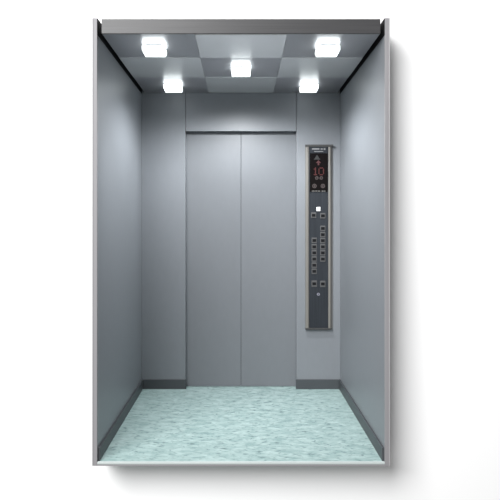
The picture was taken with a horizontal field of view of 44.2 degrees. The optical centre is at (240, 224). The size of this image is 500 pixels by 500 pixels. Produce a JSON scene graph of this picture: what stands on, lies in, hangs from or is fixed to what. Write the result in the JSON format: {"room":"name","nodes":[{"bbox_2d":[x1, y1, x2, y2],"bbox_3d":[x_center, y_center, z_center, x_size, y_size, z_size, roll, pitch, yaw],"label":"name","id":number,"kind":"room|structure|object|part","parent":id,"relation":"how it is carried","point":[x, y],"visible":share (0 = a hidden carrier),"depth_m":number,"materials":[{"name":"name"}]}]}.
{"room":"elevator interior","nodes":[
{"label":"elevator interior","id":0,"kind":"room"},
{"bbox_2d":[98,37,141,446],"bbox_3d":[-0.788,0.092,4.128,0.027,2.415,1.591,0,0,0],"label":"wall","id":1,"kind":"structure","parent":0,"point":[119,99],"depth_m":3.90,"materials":[{"name":"metal"}]},
{"bbox_2d":[92,18,97,465],"bbox_3d":[-0.788,0.091,3.324,0.027,2.413,0.018,0,0,0],"label":"trim","id":2,"kind":"structure","parent":1,"relation":"attached to","point":[94,20],"depth_m":3.32,"materials":[{"name":"silver metal"}]},
{"bbox_2d":[97,18,141,93],"bbox_3d":[-0.774,-1.069,4.064,0.002,0.090,1.485,0,0,0],"label":"trim","id":3,"kind":"structure","parent":1,"relation":"attached to","point":[99,25],"depth_m":3.73,"materials":[{"name":"black metal"}]},
{"bbox_2d":[98,379,185,460],"bbox_3d":[-0.601,1.241,4.069,0.348,0.074,1.473,0,0,0],"label":"baseboard","id":4,"kind":"structure","parent":1,"relation":"attached to","point":[144,383],"depth_m":4.41,"materials":[{"name":"grey metal"}]},
{"bbox_2d":[100,386,381,460],"bbox_3d":[0.000,1.288,4.128,1.550,0.020,1.591,0,0,0],"label":"floor","id":5,"kind":"structure","parent":0,"point":[192,423],"depth_m":3.93,"materials":[{"name":"teal stone"}]},
{"bbox_2d":[97,461,384,465],"bbox_3d":[0.000,1.288,3.325,1.550,0.021,0.016,0,0,0],"label":"trim","id":6,"kind":"structure","parent":5,"relation":"attached to","point":[99,463],"depth_m":3.32,"materials":[{"name":"grey metal"}]},
{"bbox_2d":[102,19,379,92],"bbox_3d":[0.000,-1.079,4.123,1.604,0.097,1.605,0,0,0],"label":"ceiling","id":7,"kind":"structure","parent":0,"point":[201,53],"depth_m":3.62,"materials":[{"name":"grey metal"}]},
{"bbox_3d":[-0.501,-1.034,3.565,0.500,0.004,0.462,0,0,0],"label":"panel","id":8,"kind":"part","parent":7,"relation":"part of","materials":[{"name":"grey metal"}]},
{"bbox_2d":[142,44,166,56],"bbox_3d":[-0.500,-1.010,3.565,0.129,0.044,0.129,0,0,0],"label":"ceiling light","id":9,"kind":"object","parent":7,"relation":"attached to","point":[149,50],"visible":1,"depth_m":3.52,"materials":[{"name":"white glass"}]},
{"bbox_3d":[-0.501,-1.033,4.048,0.500,0.006,0.500,0,0,0],"label":"panel","id":10,"kind":"part","parent":7,"relation":"part of","materials":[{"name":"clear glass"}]},
{"bbox_3d":[-0.501,-1.034,4.551,0.500,0.004,0.501,0,0,0],"label":"panel","id":11,"kind":"part","parent":7,"relation":"part of","materials":[{"name":"grey metal"}]},
{"bbox_2d":[163,84,182,92],"bbox_3d":[-0.500,-1.010,4.541,0.129,0.044,0.129,0,0,0],"label":"ceiling light","id":12,"kind":"object","parent":7,"relation":"attached to","point":[168,88],"visible":1,"depth_m":4.48,"materials":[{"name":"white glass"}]},
{"bbox_2d":[231,66,250,76],"bbox_3d":[0.000,-1.010,4.048,0.129,0.044,0.129,0,0,0],"label":"ceiling light","id":13,"kind":"object","parent":7,"relation":"attached to","point":[236,71],"visible":1,"depth_m":4.00,"materials":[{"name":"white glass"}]},
{"bbox_3d":[0.000,-1.033,4.551,0.499,0.006,0.501,0,0,0],"label":"panel","id":14,"kind":"part","parent":7,"relation":"part of","materials":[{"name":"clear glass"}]},
{"bbox_3d":[0.000,-1.034,4.048,0.499,0.004,0.500,0,0,0],"label":"panel","id":15,"kind":"part","parent":7,"relation":"part of","materials":[{"name":"grey metal"}]},
{"bbox_3d":[0.000,-1.033,3.565,0.499,0.006,0.462,0,0,0],"label":"panel","id":16,"kind":"part","parent":7,"relation":"part of","materials":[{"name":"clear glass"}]},
{"bbox_2d":[299,84,318,92],"bbox_3d":[0.500,-1.010,4.541,0.129,0.044,0.129,0,0,0],"label":"ceiling light","id":17,"kind":"object","parent":7,"relation":"attached to","point":[304,88],"visible":1,"depth_m":4.48,"materials":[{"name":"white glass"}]},
{"bbox_3d":[0.501,-1.034,4.551,0.500,0.004,0.501,0,0,0],"label":"panel","id":18,"kind":"part","parent":7,"relation":"part of","materials":[{"name":"grey metal"}]},
{"bbox_3d":[0.501,-1.033,4.048,0.500,0.006,0.500,0,0,0],"label":"panel","id":19,"kind":"part","parent":7,"relation":"part of","materials":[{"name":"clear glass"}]},
{"bbox_2d":[315,44,339,56],"bbox_3d":[0.500,-1.010,3.565,0.129,0.044,0.129,0,0,0],"label":"ceiling light","id":20,"kind":"object","parent":7,"relation":"attached to","point":[323,50],"visible":1,"depth_m":3.52,"materials":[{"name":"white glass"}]},
{"bbox_3d":[0.501,-1.034,3.565,0.500,0.004,0.462,0,0,0],"label":"panel","id":21,"kind":"part","parent":7,"relation":"part of","materials":[{"name":"grey metal"}]},
{"bbox_2d":[142,90,339,378],"bbox_3d":[0.000,0.082,4.856,1.550,2.393,0.100,0,0,0],"label":"wall","id":22,"kind":"structure","parent":0,"point":[163,114],"depth_m":4.81,"materials":[{"name":"metal"}]},
{"bbox_2d":[186,132,240,385],"bbox_3d":[-0.223,0.261,4.889,0.444,2.028,0.030,0,0,0],"label":"door","id":23,"kind":"structure","parent":22,"relation":"in","point":[213,159],"depth_m":4.87,"materials":[{"name":"metal"}]},
{"bbox_2d":[241,132,295,385],"bbox_3d":[0.223,0.261,4.889,0.444,2.028,0.030,0,0,0],"label":"door","id":24,"kind":"structure","parent":22,"relation":"in","point":[268,159],"depth_m":4.87,"materials":[{"name":"metal"}]},
{"bbox_2d":[305,145,332,329],"bbox_3d":[0.608,0.094,4.791,0.217,1.436,0.030,0,0,0],"label":"control panel","id":25,"kind":"object","parent":22,"relation":"attached to","point":[318,158],"visible":1,"depth_m":4.79,"materials":[{"name":"metal"}]},
{"bbox_3d":[0.516,0.093,4.792,0.029,1.421,0.026,0,0,0],"label":"rail","id":26,"kind":"part","parent":25,"relation":"part of","materials":[{"name":"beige metal"}]},
{"bbox_3d":[0.689,0.093,4.792,0.026,1.421,0.026,0,0,0],"label":"rail","id":27,"kind":"part","parent":25,"relation":"part of","materials":[{"name":"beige metal"}]},
{"bbox_2d":[0,0,499,499],"bbox_3d":[0.000,1.278,3.566,12.000,12.000,0.020,0,0,0],"label":"wall","id":28,"kind":"structure","parent":0,"point":[445,54],"depth_m":3.56,"materials":[{"name":"white"}]},
{"bbox_2d":[340,37,383,446],"bbox_3d":[0.788,0.092,4.128,0.027,2.415,1.591,0,0,0],"label":"wall","id":29,"kind":"structure","parent":0,"point":[362,99],"depth_m":3.93,"materials":[{"name":"metal"}]},
{"bbox_2d":[296,379,383,460],"bbox_3d":[0.601,1.241,4.069,0.348,0.074,1.473,0,0,0],"label":"baseboard","id":30,"kind":"structure","parent":29,"relation":"attached to","point":[300,383],"depth_m":4.41,"materials":[{"name":"grey metal"}]},
{"bbox_2d":[340,18,384,93],"bbox_3d":[0.774,-1.069,4.064,0.002,0.090,1.485,0,0,0],"label":"trim","id":31,"kind":"structure","parent":29,"relation":"attached to","point":[382,25],"depth_m":3.73,"materials":[{"name":"black metal"}]},
{"bbox_2d":[384,18,389,465],"bbox_3d":[0.788,0.091,3.324,0.027,2.413,0.018,0,0,0],"label":"trim","id":32,"kind":"structure","parent":29,"relation":"attached to","point":[387,20],"depth_m":3.32,"materials":[{"name":"silver metal"}]}
]}

